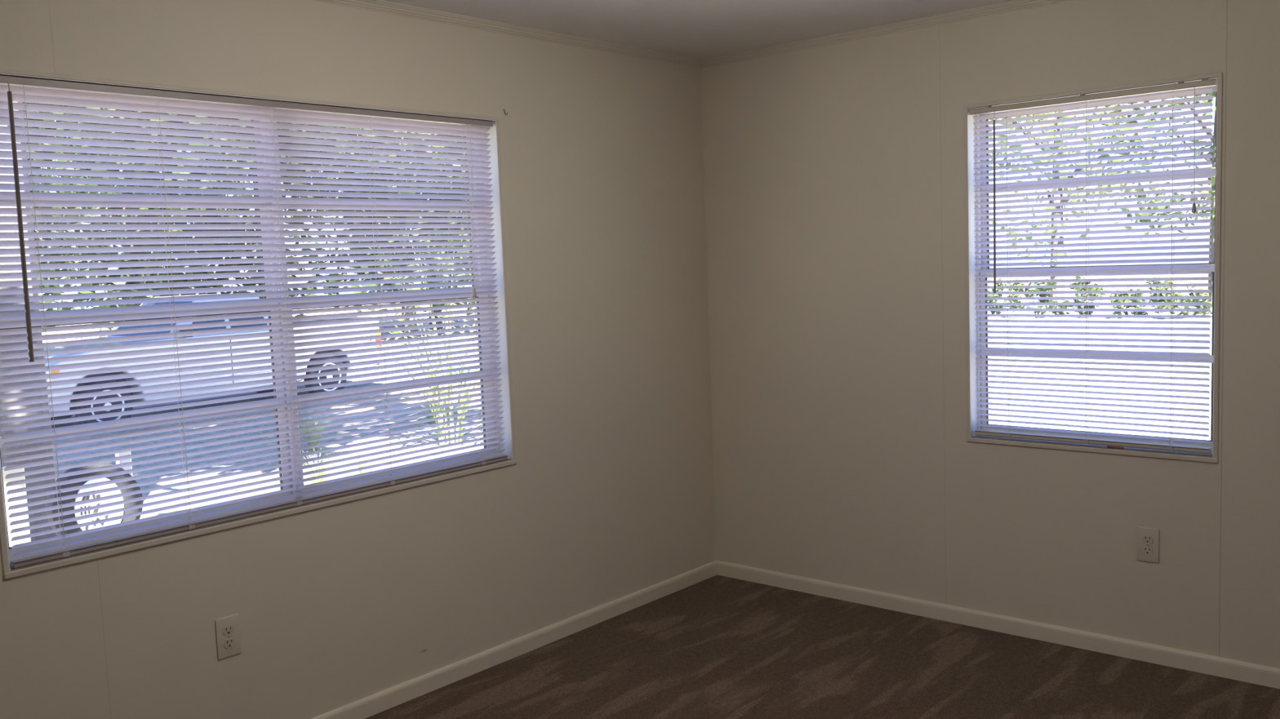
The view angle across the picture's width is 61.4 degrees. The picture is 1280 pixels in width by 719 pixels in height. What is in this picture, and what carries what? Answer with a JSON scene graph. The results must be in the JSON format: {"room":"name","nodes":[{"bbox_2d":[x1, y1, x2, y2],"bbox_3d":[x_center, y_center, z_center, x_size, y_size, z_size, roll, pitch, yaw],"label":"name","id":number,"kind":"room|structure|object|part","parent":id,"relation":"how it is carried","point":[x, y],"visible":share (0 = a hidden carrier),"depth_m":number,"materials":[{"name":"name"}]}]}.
{"room":"empty room","nodes":[
{"label":"empty room","id":0,"kind":"room"},
{"bbox_2d":[0,0,715,718],"bbox_3d":[-1.138,0.041,3.217,0.100,2.286,4.500,2,7,41],"label":"wall","id":1,"kind":"structure","parent":0,"point":[608,495],"depth_m":3.73,"materials":[{"name":"paint"}]},
{"bbox_2d":[214,613,241,659],"bbox_3d":[-1.189,0.801,3.114,0.008,0.117,0.071,2,7,41],"label":"wall outlet","id":2,"kind":"object","parent":1,"relation":"attached to","point":[227,628],"visible":1,"depth_m":3.11,"materials":[{"name":"beige plastic"}]},
{"bbox_2d":[222,625,234,635],"bbox_3d":[-1.188,0.781,3.111,0.003,0.025,0.034,2,7,41],"label":"receptacle","id":3,"kind":"object","parent":2,"relation":"attached to","point":[228,630],"depth_m":3.11,"materials":[{"name":"white plastic"}]},
{"bbox_2d":[223,638,235,648],"bbox_3d":[-1.186,0.820,3.115,0.003,0.025,0.034,2,7,41],"label":"receptacle","id":4,"kind":"object","parent":2,"relation":"attached to","point":[228,643],"depth_m":3.11,"materials":[{"name":"white plastic"}]},
{"bbox_2d":[0,68,516,579],"bbox_3d":[-1.077,-0.160,3.281,0.120,1.247,1.709,2,7,41],"label":"window","id":5,"kind":"structure","parent":1,"relation":"in","point":[7,552],"depth_m":3.31,"materials":[{"name":"beige"}]},
{"bbox_3d":[-1.402,-0.416,2.962,0.018,0.610,0.811,2,7,41],"label":"sash","id":6,"kind":"part","parent":5,"relation":"part of","materials":[{"name":"white"}]},
{"bbox_3d":[-1.365,0.167,3.003,0.018,0.611,0.811,2,7,41],"label":"sash","id":7,"kind":"part","parent":5,"relation":"part of","materials":[{"name":"white"}]},
{"bbox_2d":[0,75,507,568],"bbox_3d":[-1.046,-0.163,3.250,0.039,1.218,1.660,2,7,41],"label":"window blind","id":8,"kind":"object","parent":5,"relation":"attached to","point":[8,80],"visible":1,"depth_m":3.10,"materials":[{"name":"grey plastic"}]},
{"bbox_3d":[-1.509,-0.091,2.728,0.022,1.183,0.002,2,7,41],"label":"ladder cord","id":9,"kind":"part","parent":8,"relation":"part of","materials":[{"name":"white fabric"}]},
{"bbox_3d":[-1.290,-0.123,2.979,0.022,1.183,0.002,2,7,41],"label":"ladder cord","id":10,"kind":"part","parent":8,"relation":"part of","materials":[{"name":"white fabric"}]},
{"bbox_3d":[-1.028,0.435,3.310,0.025,0.016,1.652,2,7,41],"label":"rail","id":11,"kind":"part","parent":8,"relation":"part of","materials":[{"name":"grey plastic"}]},
{"bbox_3d":[-1.069,-0.155,3.233,0.022,1.183,0.002,2,7,41],"label":"ladder cord","id":12,"kind":"part","parent":8,"relation":"part of","materials":[{"name":"white fabric"}]},
{"bbox_3d":[-0.844,-0.188,3.492,0.022,1.183,0.002,2,7,41],"label":"ladder cord","id":13,"kind":"part","parent":8,"relation":"part of","materials":[{"name":"white fabric"}]},
{"bbox_3d":[-0.583,-0.533,3.749,0.003,0.564,0.024,2,7,37],"label":"lift cord","id":14,"kind":"part","parent":8,"relation":"part of","materials":[{"name":"white fabric"}]},
{"bbox_3d":[-0.588,-0.225,3.786,0.023,1.184,0.002,2,7,41],"label":"ladder cord","id":15,"kind":"part","parent":8,"relation":"part of","materials":[{"name":"white fabric"}]},
{"bbox_3d":[-1.051,0.443,3.336,0.102,0.002,1.678,2,7,41],"label":"sill","id":16,"kind":"part","parent":5,"relation":"part of","materials":[{"name":"grey"}]},
{"bbox_3d":[-0.858,-0.495,3.586,0.018,0.610,0.791,2,7,41],"label":"sash","id":17,"kind":"part","parent":5,"relation":"part of","materials":[{"name":"white"}]},
{"bbox_3d":[-0.821,0.087,3.628,0.018,0.611,0.791,2,7,41],"label":"sash","id":18,"kind":"part","parent":5,"relation":"part of","materials":[{"name":"white"}]},
{"bbox_2d":[315,0,701,68],"bbox_3d":[-1.133,-1.079,3.071,0.026,0.031,4.300,2,7,41],"label":"trim","id":19,"kind":"structure","parent":1,"relation":"attached to","point":[381,6],"depth_m":3.83,"materials":[{"name":"beige"}]},
{"bbox_2d":[311,560,717,718],"bbox_3d":[-1.053,1.149,3.284,0.012,0.062,4.300,2,7,41],"label":"baseboard","id":20,"kind":"structure","parent":1,"relation":"attached to","point":[371,705],"depth_m":3.94,"materials":[{"name":"beige"}]},
{"bbox_2d":[384,0,1013,59],"bbox_3d":[0.139,-1.100,1.961,3.600,0.120,4.500,2,7,41],"label":"ceiling","id":21,"kind":"structure","parent":0,"point":[701,29],"depth_m":3.84,"materials":[{"name":"white paint"}]},
{"bbox_2d":[365,574,1279,718],"bbox_3d":[0.230,1.294,2.185,3.600,0.120,4.500,2,7,41],"label":"floor","id":22,"kind":"structure","parent":0,"point":[717,646],"depth_m":3.68,"materials":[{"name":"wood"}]},
{"bbox_2d":[700,0,1279,668],"bbox_3d":[1.661,-0.110,3.692,3.500,2.286,0.100,2,7,41],"label":"wall","id":23,"kind":"structure","parent":0,"point":[833,174],"depth_m":4.09,"materials":[{"name":"paint"}]},
{"bbox_2d":[700,0,1072,68],"bbox_3d":[1.539,-1.228,3.572,3.400,0.031,0.026,2,7,41],"label":"trim","id":24,"kind":"structure","parent":23,"relation":"attached to","point":[1015,5],"depth_m":4.10,"materials":[{"name":"beige"}]},
{"bbox_2d":[716,560,1279,688],"bbox_3d":[1.629,1.000,3.785,3.400,0.062,0.012,2,7,41],"label":"baseboard","id":25,"kind":"structure","parent":23,"relation":"attached to","point":[1237,670],"depth_m":3.97,"materials":[{"name":"beige"}]},
{"bbox_2d":[963,71,1222,463],"bbox_3d":[1.562,-0.302,3.756,0.853,1.244,0.120,2,7,41],"label":"window","id":26,"kind":"structure","parent":23,"relation":"in","point":[968,120],"depth_m":3.83,"materials":[{"name":"beige"}]},
{"bbox_3d":[1.583,0.300,3.810,0.822,0.002,0.102,2,7,41],"label":"sill","id":27,"kind":"part","parent":26,"relation":"part of","materials":[{"name":"grey"}]},
{"bbox_2d":[969,78,1217,453],"bbox_3d":[1.533,-0.305,3.722,0.810,1.204,0.038,2,7,41],"label":"window blind","id":28,"kind":"object","parent":26,"relation":"attached to","point":[1205,82],"visible":1,"depth_m":3.70,"materials":[{"name":"beige plastic"}]},
{"bbox_3d":[1.335,-0.308,3.903,0.001,1.168,0.024,2,7,41],"label":"ladder cord","id":29,"kind":"part","parent":28,"relation":"part of","materials":[{"name":"white fabric"}]},
{"bbox_3d":[1.544,-0.299,3.722,0.001,1.168,0.024,2,7,41],"label":"ladder cord","id":30,"kind":"part","parent":28,"relation":"part of","materials":[{"name":"white fabric"}]},
{"bbox_3d":[1.560,0.285,3.782,0.802,0.016,0.025,2,7,41],"label":"rail","id":31,"kind":"part","parent":28,"relation":"part of","materials":[{"name":"beige plastic"}]},
{"bbox_3d":[1.750,-0.290,3.543,0.001,1.168,0.024,2,7,41],"label":"ladder cord","id":32,"kind":"part","parent":28,"relation":"part of","materials":[{"name":"white fabric"}]},
{"bbox_3d":[1.774,-0.685,3.450,0.002,0.366,0.005,-4,6,-20],"label":"lift cord","id":33,"kind":"part","parent":28,"relation":"part of","materials":[{"name":"white fabric"}]},
{"bbox_3d":[1.593,-0.020,3.797,0.809,0.612,0.018,2,7,41],"label":"sash","id":34,"kind":"part","parent":26,"relation":"part of","materials":[{"name":"white"}]},
{"bbox_3d":[1.585,-0.602,3.758,0.809,0.605,0.018,2,7,41],"label":"sash","id":35,"kind":"part","parent":26,"relation":"part of","materials":[{"name":"white"}]},
{"bbox_2d":[1106,445,1124,448],"bbox_3d":[1.636,0.303,3.708,0.056,0.006,0.007,2,7,41],"label":"stick","id":36,"kind":"object","parent":26,"relation":"on","point":[1108,446],"visible":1,"depth_m":3.70,"materials":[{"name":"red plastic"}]},
{"bbox_2d":[1137,526,1159,563],"bbox_3d":[1.723,0.629,3.659,0.071,0.117,0.008,2,7,41],"label":"wall outlet","id":37,"kind":"object","parent":23,"relation":"attached to","point":[1148,539],"visible":1,"depth_m":3.66,"materials":[{"name":"beige plastic"}]},
{"bbox_2d":[1142,535,1152,543],"bbox_3d":[1.721,0.610,3.656,0.034,0.025,0.003,2,7,41],"label":"receptacle","id":38,"kind":"object","parent":37,"relation":"attached to","point":[1145,539],"depth_m":3.66,"materials":[{"name":"white plastic"}]},
{"bbox_2d":[1142,546,1152,555],"bbox_3d":[1.723,0.649,3.659,0.034,0.025,0.003,2,7,41],"label":"receptacle","id":39,"kind":"object","parent":37,"relation":"attached to","point":[1145,550],"depth_m":3.66,"materials":[{"name":"white plastic"}]},
{"label":"outside","id":40,"kind":"structure","parent":0,"visible":0},
{"bbox_2d":[71,274,1212,417],"bbox_3d":[17.176,0.632,10.188,61.500,0.120,110.000,2,7,41],"label":"road","id":41,"kind":"structure","parent":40,"point":[1210,332],"depth_m":25.90,"materials":[{"name":"grey asphalt"}]},
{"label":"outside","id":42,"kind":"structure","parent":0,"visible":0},
{"bbox_2d":[41,274,1212,519],"bbox_3d":[-1.147,-0.041,26.060,110.000,0.300,110.000,2,7,41],"label":"ground","id":43,"kind":"structure","parent":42,"point":[1209,351],"depth_m":15.06,"materials":[{"name":"grey concrete"}]},
{"bbox_2d":[1,464,31,546],"bbox_3d":[-3.282,1.179,5.605,0.090,1.240,0.225,2,7,41],"label":"wooden post","id":44,"kind":"object","parent":43,"relation":"on","point":[5,473],"visible":0.03,"depth_m":5.58,"materials":[{"name":"beige wood"}]},
{"bbox_2d":[0,100,57,541],"bbox_3d":[-5.753,-3.072,9.274,7.866,9.572,8.456,2,7,41],"label":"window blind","id":45,"kind":"object","parent":43,"relation":"on","point":[2,450],"visible":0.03,"depth_m":7.56,"materials":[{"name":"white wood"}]},
{"bbox_2d":[115,451,133,476],"bbox_3d":[-3.141,1.122,6.644,0.070,1.150,0.070,2,7,41],"label":"metal post","id":46,"kind":"object","parent":43,"relation":"on","point":[118,462],"visible":0.02,"depth_m":6.58,"materials":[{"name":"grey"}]},
{"bbox_2d":[45,462,142,536],"bbox_3d":[-3.192,0.836,6.277,0.504,0.500,0.374,-7,7,-41],"label":"wheel","id":47,"kind":"object","parent":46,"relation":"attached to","point":[53,488],"visible":0.41,"depth_m":6.12,"materials":[{"name":"black rubber"},{"name":"white painted metal"}]},
{"bbox_2d":[29,103,253,297],"bbox_3d":[-17.756,-7.480,37.769,11.625,13.788,11.806,2,7,41],"label":"tree","id":48,"kind":"object","parent":43,"relation":"on","point":[37,104],"visible":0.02,"depth_m":35.79,"materials":[{"name":"green plant"}]},
{"bbox_2d":[22,102,303,337],"bbox_3d":[-12.256,-4.782,26.053,9.112,10.180,9.291,2,7,41],"label":"tree","id":49,"kind":"object","parent":43,"relation":"on","point":[33,223],"visible":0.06,"depth_m":25.10,"materials":[{"name":"green plant"}]},
{"bbox_2d":[43,293,384,424],"bbox_3d":[-7.110,-0.102,17.645,2.080,1.900,6.110,2,7,36],"label":"car","id":50,"kind":"object","parent":43,"relation":"on","point":[246,298],"visible":0.25,"depth_m":16.70,"materials":[{"name":"silver metal"}]},
{"bbox_2d":[50,369,59,378],"bbox_3d":[-8.079,0.193,14.893,0.034,0.140,0.120,2,7,36],"label":"marker light","id":51,"kind":"object","parent":50,"relation":"attached to","point":[51,371],"depth_m":14.88,"materials":[{"name":"orange plastic"}]},
{"bbox_2d":[179,328,193,337],"bbox_3d":[-6.881,-0.432,16.355,0.200,0.180,0.120,2,7,36],"label":"mirror","id":52,"kind":"object","parent":50,"relation":"attached to","point":[187,330],"depth_m":16.30,"materials":[{"name":"grey plastic"}]},
{"bbox_2d":[67,114,428,316],"bbox_3d":[-10.682,-6.049,30.088,9.656,12.424,8.802,-4,6,-16],"label":"tree","id":53,"kind":"object","parent":43,"relation":"on","point":[189,251],"visible":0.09,"depth_m":30.03,"materials":[{"name":"green plant"}]},
{"bbox_2d":[272,408,337,451],"bbox_3d":[-4.054,0.859,13.139,1.060,0.535,1.083,-5,6,-27],"label":"grass tuft","id":54,"kind":"object","parent":43,"relation":"on","point":[309,424],"visible":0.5,"depth_m":13.18,"materials":[{"name":"plant"}]},
{"bbox_2d":[302,448,355,484],"bbox_3d":[-3.260,1.115,10.839,0.875,0.393,0.841,2,7,41],"label":"grass tuft","id":55,"kind":"object","parent":43,"relation":"on","point":[322,466],"visible":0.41,"depth_m":10.80,"materials":[{"name":"plant"}]},
{"bbox_2d":[333,447,383,473],"bbox_3d":[-2.933,1.088,11.419,0.649,0.313,0.781,-1,5,11],"label":"grass tuft","id":56,"kind":"object","parent":43,"relation":"on","point":[359,453],"visible":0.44,"depth_m":11.47,"materials":[{"name":"plant"}]},
{"bbox_2d":[282,124,475,338],"bbox_3d":[-7.337,-5.881,32.613,8.718,10.888,8.950,-4,6,-22],"label":"tree","id":57,"kind":"object","parent":43,"relation":"on","point":[377,266],"visible":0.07,"depth_m":31.98,"materials":[{"name":"green plant"}]},
{"bbox_2d":[343,175,470,328],"bbox_3d":[-7.600,-6.463,37.094,8.069,11.118,7.726,-2,5,7],"label":"tree","id":58,"kind":"object","parent":43,"relation":"on","point":[442,304],"visible":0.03,"depth_m":37.53,"materials":[{"name":"green plant"}]},
{"bbox_2d":[351,228,479,448],"bbox_3d":[-2.106,-0.291,13.068,2.380,2.690,2.894,2,7,41],"label":"plant","id":59,"kind":"object","parent":43,"relation":"on","point":[446,275],"visible":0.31,"depth_m":12.98,"materials":[{"name":"green plant"}]},
{"bbox_2d":[418,392,443,423],"bbox_3d":[-2.936,0.678,15.183,0.879,0.428,1.033,2,7,41],"label":"grass tuft","id":60,"kind":"object","parent":43,"relation":"on","point":[428,406],"visible":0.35,"depth_m":15.14,"materials":[{"name":"plant"}]},
{"bbox_2d":[988,101,1176,308],"bbox_3d":[13.381,-6.364,34.698,6.953,9.772,7.397,0,6,26],"label":"tree","id":61,"kind":"object","parent":43,"relation":"on","point":[1158,106],"visible":0.21,"depth_m":34.39,"materials":[{"name":"green plant"}]},
{"bbox_2d":[987,275,1212,318],"bbox_3d":[14.435,-1.697,29.845,15.206,1.495,1.841,2,7,41],"label":"hedge","id":62,"kind":"object","parent":43,"relation":"on","point":[1075,277],"visible":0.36,"depth_m":30.80,"materials":[{"name":"green plant"}]},
{"bbox_2d":[1096,93,1216,305],"bbox_3d":[17.735,-6.569,33.147,7.026,10.138,7.479,-1,6,15],"label":"tree","id":63,"kind":"object","parent":43,"relation":"on","point":[1211,243],"visible":0.07,"depth_m":33.34,"materials":[{"name":"green plant"}]}
]}

